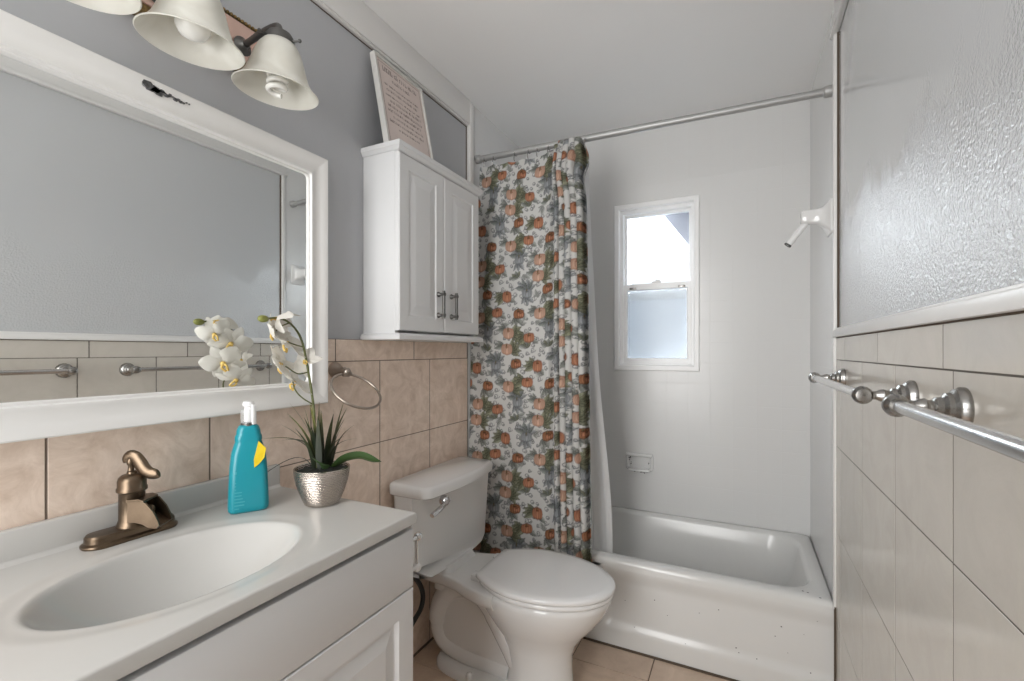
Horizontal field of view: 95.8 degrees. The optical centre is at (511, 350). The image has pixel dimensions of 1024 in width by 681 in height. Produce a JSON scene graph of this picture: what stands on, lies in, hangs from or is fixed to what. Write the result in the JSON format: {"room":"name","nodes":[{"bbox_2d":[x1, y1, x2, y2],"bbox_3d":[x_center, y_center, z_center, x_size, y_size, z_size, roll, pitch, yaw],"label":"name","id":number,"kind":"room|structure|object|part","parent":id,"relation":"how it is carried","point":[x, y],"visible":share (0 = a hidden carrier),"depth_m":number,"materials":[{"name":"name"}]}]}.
{"room":"bathroom","nodes":[
{"label":"bathroom","id":0,"kind":"room"},
{"bbox_2d":[0,0,525,656],"bbox_3d":[-0.637,0.013,1.528,0.100,2.475,3.270,0,0,26],"label":"wall","id":1,"kind":"structure","parent":0,"point":[420,422],"depth_m":1.50,"materials":[{"name":"grey paint"}]},
{"bbox_2d":[0,464,281,568],"bbox_3d":[-0.861,0.356,0.929,0.030,0.066,0.883,0,0,26],"label":"backsplash","id":2,"kind":"structure","parent":1,"relation":"attached to","point":[28,542],"depth_m":0.92,"materials":[{"name":"tile"}]},
{"bbox_2d":[0,9,327,443],"bbox_3d":[-0.826,-0.214,0.966,0.060,0.749,1.057,0,0,26],"label":"mirror","id":3,"kind":"object","parent":1,"relation":"attached to","point":[147,228],"visible":0.95,"depth_m":0.98,"materials":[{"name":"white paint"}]},
{"bbox_2d":[67,0,318,110],"bbox_3d":[-0.708,-0.761,0.999,0.257,0.238,0.597,0,0,26],"label":"vanity light","id":4,"kind":"object","parent":1,"relation":"attached to","point":[266,62],"visible":1,"depth_m":1.06,"materials":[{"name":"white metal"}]},
{"bbox_3d":[-0.770,-0.710,0.806,0.196,0.135,0.197,0,0,26],"label":"lamp shade","id":5,"kind":"part","parent":4,"relation":"part of","materials":[{"name":"white glass"}]},
{"bbox_3d":[-0.681,-0.710,0.986,0.196,0.135,0.197,0,0,26],"label":"lamp shade","id":6,"kind":"part","parent":4,"relation":"part of","materials":[{"name":"white glass"}]},
{"bbox_3d":[-0.677,-0.718,0.984,0.068,0.111,0.068,0,0,26],"label":"globe bulb","id":7,"kind":"part","parent":4,"relation":"part of","materials":[{"name":"white glass"}]},
{"bbox_3d":[-0.812,-0.811,1.052,0.023,0.138,0.513,0,0,26],"label":"plate","id":8,"kind":"part","parent":4,"relation":"part of","materials":[{"name":"grey metal"}]},
{"bbox_3d":[-0.806,-0.820,1.049,0.006,0.095,0.487,0,0,26],"label":"plate panel","id":9,"kind":"part","parent":4,"relation":"part of","materials":[{"name":"beige glass"}]},
{"bbox_3d":[-0.647,-0.806,1.192,0.159,0.048,0.048,0,0,26],"label":"lamp arm","id":10,"kind":"part","parent":4,"relation":"part of","materials":[{"name":"grey metal"}]},
{"bbox_3d":[-0.592,-0.710,1.165,0.196,0.135,0.197,0,0,26],"label":"lamp shade","id":11,"kind":"part","parent":4,"relation":"part of","materials":[{"name":"white glass"}]},
{"bbox_3d":[-0.590,-0.706,1.164,0.055,0.122,0.051,0,0,26],"label":"spiral bulb","id":12,"kind":"part","parent":4,"relation":"part of","materials":[{"name":"white glass"}]},
{"bbox_2d":[328,362,381,409],"bbox_3d":[-0.511,0.107,1.460,0.187,0.143,0.168,0,0,26],"label":"towel ring","id":13,"kind":"object","parent":1,"relation":"attached to","point":[335,369],"visible":1,"depth_m":1.49,"materials":[{"name":"silver metal"}]},
{"bbox_2d":[312,0,471,125],"bbox_3d":[-0.740,-1.161,1.204,0.020,0.125,2.400,0,0,26],"label":"trim","id":14,"kind":"structure","parent":1,"relation":"attached to","point":[355,16],"depth_m":1.78,"materials":[{"name":"white paint"}]},
{"bbox_2d":[360,138,482,342],"bbox_3d":[-0.323,-0.379,1.844,0.195,0.679,0.564,0,0,26],"label":"upper cabinet","id":15,"kind":"object","parent":1,"relation":"attached to","point":[420,217],"visible":1,"depth_m":1.67,"materials":[{"name":"white paint"}]},
{"bbox_2d":[370,50,433,159],"bbox_3d":[-0.407,-0.893,1.754,0.090,0.349,0.275,0,0,26],"label":"framed sign","id":16,"kind":"object","parent":15,"relation":"on","point":[401,106],"visible":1,"depth_m":1.73,"materials":[{"name":"paper"}]},
{"bbox_3d":[-0.333,-0.378,1.699,0.017,0.613,0.266,0,0,26],"label":"door","id":17,"kind":"part","parent":15,"relation":"part of","materials":[{"name":"white paint"}]},
{"bbox_3d":[-0.333,-0.702,1.849,0.174,0.032,0.560,0,0,26],"label":"crown","id":18,"kind":"part","parent":15,"relation":"part of","materials":[{"name":"white paint"}]},
{"bbox_3d":[-0.269,-0.177,1.772,0.033,0.106,0.020,0,0,26],"label":"handle","id":19,"kind":"part","parent":15,"relation":"part of","materials":[{"name":"grey metal"}]},
{"bbox_3d":[-0.229,-0.177,1.851,0.033,0.106,0.020,0,0,26],"label":"handle","id":20,"kind":"part","parent":15,"relation":"part of","materials":[{"name":"grey metal"}]},
{"bbox_3d":[-0.214,-0.378,1.940,0.017,0.613,0.266,0,0,26],"label":"door","id":21,"kind":"part","parent":15,"relation":"part of","materials":[{"name":"white paint"}]},
{"bbox_2d":[467,102,473,183],"bbox_3d":[-0.206,-0.629,2.277,0.022,1.174,0.032,0,0,26],"label":"trim","id":22,"kind":"structure","parent":1,"relation":"attached to","point":[470,129],"depth_m":2.27,"materials":[{"name":"white paint"}]},
{"bbox_2d":[474,84,832,163],"bbox_3d":[0.488,-0.952,2.004,1.490,0.065,0.041,0,0,26],"label":"curtain rod","id":23,"kind":"object","parent":1,"relation":"attached to","point":[827,91],"visible":0.98,"depth_m":1.90,"materials":[{"name":"silver metal"}]},
{"bbox_2d":[469,136,591,562],"bbox_3d":[0.086,-0.004,2.142,0.630,1.958,0.145,0,0,26],"label":"shower curtain","id":24,"kind":"object","parent":23,"relation":"hanging from","point":[530,372],"visible":0.89,"depth_m":2.12,"materials":[{"name":"fabric"}]},
{"bbox_2d":[585,167,612,552],"bbox_3d":[0.157,0.069,2.209,0.637,1.963,0.069,0,0,26],"label":"liner","id":25,"kind":"object","parent":23,"relation":"hanging from","point":[601,510],"visible":0.1,"depth_m":2.11,"materials":[{"name":"white plastic"}]},
{"bbox_2d":[310,0,1023,680],"bbox_3d":[-0.068,0.075,0.881,1.514,2.354,2.378,0,0,26],"label":"trim","id":26,"kind":"structure","parent":1,"relation":"attached to","point":[1016,312],"depth_m":1.60,"materials":[{"name":"white"}]},
{"bbox_2d":[413,639,728,680],"bbox_3d":[0.072,1.275,1.165,1.613,0.050,3.290,0,0,26],"label":"floor","id":27,"kind":"structure","parent":0,"point":[592,661],"depth_m":1.83,"materials":[{"name":"tile"}]},
{"bbox_2d":[116,528,412,680],"bbox_3d":[-0.649,0.831,0.825,0.494,0.839,0.869,0,0,26],"label":"vanity cabinet","id":28,"kind":"object","parent":27,"relation":"on","point":[352,620],"visible":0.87,"depth_m":0.87,"materials":[{"name":"white paint"}]},
{"bbox_2d":[0,464,416,680],"bbox_3d":[-0.649,0.412,0.824,0.502,0.179,0.883,0,0,26],"label":"sink","id":29,"kind":"object","parent":28,"relation":"in","point":[68,613],"visible":0.84,"depth_m":0.85,"materials":[{"name":"ceramic"}]},
{"bbox_2d":[79,450,177,550],"bbox_3d":[-0.776,0.296,0.958,0.099,0.178,0.168,0,0,26],"label":"faucet","id":30,"kind":"object","parent":29,"relation":"on","point":[141,513],"visible":1,"depth_m":0.95,"materials":[{"name":"brown metal"}]},
{"bbox_3d":[-0.793,0.373,0.966,0.062,0.023,0.168,0,0,26],"label":"plate","id":31,"kind":"part","parent":30,"relation":"part of","materials":[{"name":"brown metal"}]},
{"bbox_3d":[-0.775,0.238,0.968,0.073,0.062,0.016,0,0,-7],"label":"lever","id":32,"kind":"part","parent":30,"relation":"part of","materials":[{"name":"brown metal"}]},
{"bbox_3d":[-0.758,0.335,0.970,0.062,0.062,0.047,0,0,-7],"label":"spout","id":33,"kind":"part","parent":30,"relation":"part of","materials":[{"name":"brown metal"}]},
{"bbox_2d":[228,401,268,513],"bbox_3d":[-0.639,0.253,1.123,0.087,0.264,0.053,0,0,-32],"label":"soap bottle","id":34,"kind":"object","parent":29,"relation":"on","point":[248,489],"visible":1,"depth_m":1.10,"materials":[{"name":"teal plastic"}]},
{"bbox_2d":[234,472,244,509],"bbox_3d":[-0.643,0.329,1.093,0.021,0.088,0.005,0,0,-32],"label":"print","id":35,"kind":"object","parent":34,"relation":"attached to","point":[239,477],"depth_m":1.09,"materials":[{"name":"teal plastic"}]},
{"bbox_2d":[257,311,380,507],"bbox_3d":[-0.493,0.142,1.164,0.303,0.484,0.156,0,0,5],"label":"potted orchid","id":36,"kind":"object","parent":29,"relation":"on","point":[320,482],"visible":1,"depth_m":1.16,"materials":[{"name":"silver metal"}]},
{"bbox_3d":[-0.553,0.258,1.161,0.112,0.085,0.081,0,0,26],"label":"grass blade","id":37,"kind":"part","parent":36,"relation":"part of","materials":[{"name":"green plant"}]},
{"bbox_3d":[-0.573,0.298,1.163,0.148,0.060,0.004,0,0,-6],"label":"grass blade","id":38,"kind":"part","parent":36,"relation":"part of","materials":[{"name":"green plant"}]},
{"bbox_3d":[-0.551,0.111,1.166,0.119,0.389,0.064,0,0,-25],"label":"flower stem","id":39,"kind":"part","parent":36,"relation":"part of","materials":[{"name":"green"}]},
{"bbox_3d":[-0.521,0.227,1.154,0.046,0.148,0.052,0,0,26],"label":"grass blade","id":40,"kind":"part","parent":36,"relation":"part of","materials":[{"name":"green plant"}]},
{"bbox_3d":[-0.515,0.246,1.153,0.029,0.111,0.036,0,0,26],"label":"grass blade","id":41,"kind":"part","parent":36,"relation":"part of","materials":[{"name":"green plant"}]},
{"bbox_3d":[-0.503,0.233,1.164,0.036,0.136,0.010,0,0,-18],"label":"grass blade","id":42,"kind":"part","parent":36,"relation":"part of","materials":[{"name":"green plant"}]},
{"bbox_3d":[-0.497,0.216,1.169,0.025,0.171,0.008,0,0,-7],"label":"grass blade","id":43,"kind":"part","parent":36,"relation":"part of","materials":[{"name":"green plant"}]},
{"bbox_3d":[-0.494,0.243,1.159,0.016,0.116,0.014,0,0,26],"label":"grass blade","id":44,"kind":"part","parent":36,"relation":"part of","materials":[{"name":"green plant"}]},
{"bbox_3d":[-0.480,0.231,1.146,0.012,0.141,0.013,0,0,26],"label":"grass blade","id":45,"kind":"part","parent":36,"relation":"part of","materials":[{"name":"green plant"}]},
{"bbox_3d":[-0.481,0.339,1.173,0.134,0.092,0.134,0,0,26],"label":"pot","id":46,"kind":"part","parent":36,"relation":"part of","materials":[{"name":"silver metal"}]},
{"bbox_3d":[-0.477,0.223,1.154,0.013,0.156,0.026,0,0,-3],"label":"grass blade","id":47,"kind":"part","parent":36,"relation":"part of","materials":[{"name":"green plant"}]},
{"bbox_3d":[-0.460,0.230,1.166,0.022,0.143,0.018,0,0,26],"label":"grass blade","id":48,"kind":"part","parent":36,"relation":"part of","materials":[{"name":"green plant"}]},
{"bbox_3d":[-0.443,0.255,1.159,0.069,0.093,0.007,0,0,19],"label":"grass blade","id":49,"kind":"part","parent":36,"relation":"part of","materials":[{"name":"green plant"}]},
{"bbox_3d":[-0.444,0.223,1.177,0.037,0.156,0.030,0,0,26],"label":"grass blade","id":50,"kind":"part","parent":36,"relation":"part of","materials":[{"name":"green plant"}]},
{"bbox_3d":[-0.449,0.216,1.186,0.020,0.171,0.027,0,0,26],"label":"grass blade","id":51,"kind":"part","parent":36,"relation":"part of","materials":[{"name":"green plant"}]},
{"bbox_3d":[-0.430,0.244,1.173,0.052,0.113,0.028,0,0,26],"label":"grass blade","id":52,"kind":"part","parent":36,"relation":"part of","materials":[{"name":"green plant"}]},
{"bbox_3d":[-0.427,0.260,1.164,0.085,0.083,0.007,0,0,9],"label":"grass blade","id":53,"kind":"part","parent":36,"relation":"part of","materials":[{"name":"green plant"}]},
{"bbox_3d":[-0.340,0.857,0.915,0.018,0.586,0.434,0,0,26],"label":"door","id":54,"kind":"part","parent":28,"relation":"part of","materials":[{"name":"white paint"}]},
{"bbox_2d":[413,532,422,571],"bbox_3d":[-0.258,0.521,1.162,0.028,0.122,0.088,0,0,26],"label":"paper holder","id":55,"kind":"object","parent":28,"relation":"attached to","point":[417,536],"visible":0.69,"depth_m":1.19,"materials":[{"name":"silver metal"}]},
{"bbox_3d":[-0.258,0.556,1.163,0.023,0.023,0.084,0,0,26],"label":"knob","id":56,"kind":"part","parent":55,"relation":"part of","materials":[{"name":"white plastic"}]},
{"bbox_3d":[-0.258,0.478,1.163,0.021,0.021,0.085,0,0,26],"label":"arm","id":57,"kind":"part","parent":55,"relation":"part of","materials":[{"name":"silver metal"}]},
{"bbox_2d":[389,456,615,680],"bbox_3d":[-0.003,0.874,1.776,0.796,0.766,0.503,0,0,26],"label":"toilet","id":58,"kind":"object","parent":27,"relation":"on","point":[522,614],"visible":1,"depth_m":1.74,"materials":[{"name":"white ceramic"}]},
{"bbox_2d":[413,577,424,626],"bbox_3d":[-0.402,0.984,1.798,0.079,0.284,0.122,0,0,26],"label":"hose","id":59,"kind":"object","parent":58,"relation":"attached to","point":[418,582],"visible":0.43,"depth_m":1.81,"materials":[{"name":"black rubber"}]},
{"bbox_3d":[-0.263,0.566,1.692,0.034,0.049,0.123,0,0,20],"label":"flush lever","id":60,"kind":"part","parent":58,"relation":"part of","materials":[{"name":"silver metal"}]},
{"bbox_3d":[-0.267,0.692,1.907,0.186,0.316,0.476,0,0,26],"label":"tank","id":61,"kind":"part","parent":58,"relation":"part of","materials":[{"name":"white ceramic"}]},
{"bbox_3d":[-0.264,0.514,1.906,0.212,0.046,0.502,0,0,26],"label":"tank lid","id":62,"kind":"part","parent":58,"relation":"part of","materials":[{"name":"white ceramic"}]},
{"bbox_3d":[0.134,0.827,1.709,0.492,0.024,0.386,0,0,26],"label":"lid","id":63,"kind":"part","parent":58,"relation":"part of","materials":[{"name":"white plastic"}]},
{"bbox_3d":[0.137,0.851,1.707,0.472,0.017,0.376,0,0,26],"label":"seat","id":64,"kind":"part","parent":58,"relation":"part of","materials":[{"name":"white plastic"}]},
{"bbox_2d":[584,506,833,680],"bbox_3d":[0.609,1.064,2.246,1.491,0.372,0.674,0,0,26],"label":"bathtub","id":65,"kind":"object","parent":27,"relation":"on","point":[734,601],"visible":0.58,"depth_m":1.86,"materials":[{"name":"ceramic"}]},
{"bbox_2d":[592,506,833,613],"bbox_3d":[0.609,1.036,2.246,1.491,0.315,0.674,0,0,26],"label":"basin","id":66,"kind":"object","parent":65,"relation":"in","point":[659,563],"depth_m":2.00,"materials":[{"name":"ceramic"}]},
{"bbox_2d":[362,0,833,152],"bbox_3d":[0.076,-1.265,1.173,1.693,0.080,3.270,0,0,26],"label":"ceiling","id":67,"kind":"structure","parent":0,"point":[540,71],"depth_m":1.90,"materials":[{"name":"white paint"}]},
{"bbox_2d":[526,99,809,536],"bbox_3d":[0.785,0.013,2.602,1.693,2.475,0.120,0,0,26],"label":"wall","id":68,"kind":"structure","parent":0,"point":[728,441],"depth_m":2.38,"materials":[{"name":"white paint"}]},
{"bbox_2d":[626,452,653,473],"bbox_3d":[0.701,0.617,2.555,0.150,0.101,0.048,0,0,26],"label":"soap dish","id":69,"kind":"object","parent":68,"relation":"attached to","point":[635,469],"visible":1,"depth_m":2.55,"materials":[{"name":"white ceramic"}]},
{"bbox_2d":[614,195,699,371],"bbox_3d":[0.804,-0.356,2.573,0.450,0.929,0.108,0,0,26],"label":"window","id":70,"kind":"structure","parent":68,"relation":"in","point":[657,243],"depth_m":2.58,"materials":[{"name":"white glass"}]},
{"bbox_3d":[0.804,-0.151,2.574,0.366,0.451,0.026,0,0,26],"label":"sash","id":71,"kind":"part","parent":70,"relation":"part of","materials":[{"name":"glass"}]},
{"bbox_3d":[0.804,-0.151,2.573,0.358,0.443,0.002,0,0,26],"label":"pane","id":72,"kind":"part","parent":70,"relation":"part of","materials":[{"name":"glass"}]},
{"bbox_3d":[0.815,-0.561,2.596,0.366,0.437,0.026,0,0,26],"label":"sash","id":73,"kind":"part","parent":70,"relation":"part of","materials":[{"name":"glass"}]},
{"bbox_3d":[0.815,-0.561,2.595,0.358,0.429,0.002,0,0,26],"label":"pane","id":74,"kind":"part","parent":70,"relation":"part of","materials":[{"name":"clear glass"}]},
{"bbox_2d":[810,0,1023,680],"bbox_3d":[0.790,0.013,0.819,0.100,2.475,3.270,0,0,26],"label":"wall","id":75,"kind":"structure","parent":0,"point":[930,520],"depth_m":0.86,"materials":[{"name":"white tile"}]},
{"bbox_2d":[784,198,832,247],"bbox_3d":[1.111,-0.475,1.743,0.148,0.161,0.100,0,0,26],"label":"shower head","id":76,"kind":"object","parent":75,"relation":"attached to","point":[822,217],"visible":1,"depth_m":1.71,"materials":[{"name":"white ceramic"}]},
{"bbox_2d":[833,33,836,608],"bbox_3d":[1.130,-0.110,1.617,0.015,2.020,0.023,0,0,26],"label":"trim","id":77,"kind":"structure","parent":75,"relation":"attached to","point":[834,35],"depth_m":1.61,"materials":[{"name":"white paint"}]},
{"bbox_2d":[830,0,847,39],"bbox_3d":[0.599,-1.163,0.554,0.022,0.122,2.425,0,0,26],"label":"trim","id":78,"kind":"structure","parent":75,"relation":"attached to","point":[839,6],"depth_m":1.55,"materials":[{"name":"white paint"}]},
{"bbox_2d":[808,369,918,403],"bbox_3d":[0.869,0.087,1.200,0.099,0.062,0.729,0,0,26],"label":"towel bar","id":79,"kind":"object","parent":75,"relation":"attached to","point":[909,389],"visible":0.84,"depth_m":0.91,"materials":[{"name":"silver metal"}]},
{"bbox_2d":[808,372,819,382],"bbox_3d":[0.989,0.087,1.513,0.036,0.035,0.032,0,0,26],"label":"end cap","id":80,"kind":"object","parent":79,"relation":"attached to","point":[812,374],"depth_m":1.51,"materials":[{"name":"silver metal"}]},
{"bbox_3d":[1.029,0.087,1.493,0.073,0.062,0.062,0,0,26],"label":"post","id":81,"kind":"part","parent":79,"relation":"part of","materials":[{"name":"silver metal"}]},
{"bbox_2d":[851,386,872,403],"bbox_3d":[0.692,0.087,0.916,0.036,0.035,0.032,0,0,26],"label":"end cap","id":82,"kind":"object","parent":79,"relation":"attached to","point":[860,394],"depth_m":0.90,"materials":[{"name":"silver metal"}]},
{"bbox_3d":[0.732,0.087,0.896,0.073,0.062,0.062,0,0,26],"label":"post","id":83,"kind":"part","parent":79,"relation":"part of","materials":[{"name":"silver metal"}]},
{"bbox_2d":[832,283,1023,336],"bbox_3d":[0.592,-0.063,0.539,0.020,0.032,2.392,0,0,26],"label":"trim","id":84,"kind":"structure","parent":75,"relation":"attached to","point":[1008,299],"depth_m":0.70,"materials":[{"name":"white paint"}]},
{"bbox_2d":[881,387,1023,462],"bbox_3d":[0.484,0.084,0.425,0.099,0.062,0.674,0,0,26],"label":"towel bar","id":85,"kind":"object","parent":75,"relation":"attached to","point":[953,412],"visible":1,"depth_m":0.57,"materials":[{"name":"silver metal"}]},
{"bbox_2d":[881,394,909,416],"bbox_3d":[0.592,0.084,0.713,0.036,0.035,0.032,0,0,26],"label":"end cap","id":86,"kind":"object","parent":85,"relation":"attached to","point":[888,402],"depth_m":0.71,"materials":[{"name":"silver metal"}]},
{"bbox_3d":[0.632,0.084,0.693,0.073,0.062,0.062,0,0,26],"label":"post","id":87,"kind":"part","parent":85,"relation":"part of","materials":[{"name":"silver metal"}]}
]}

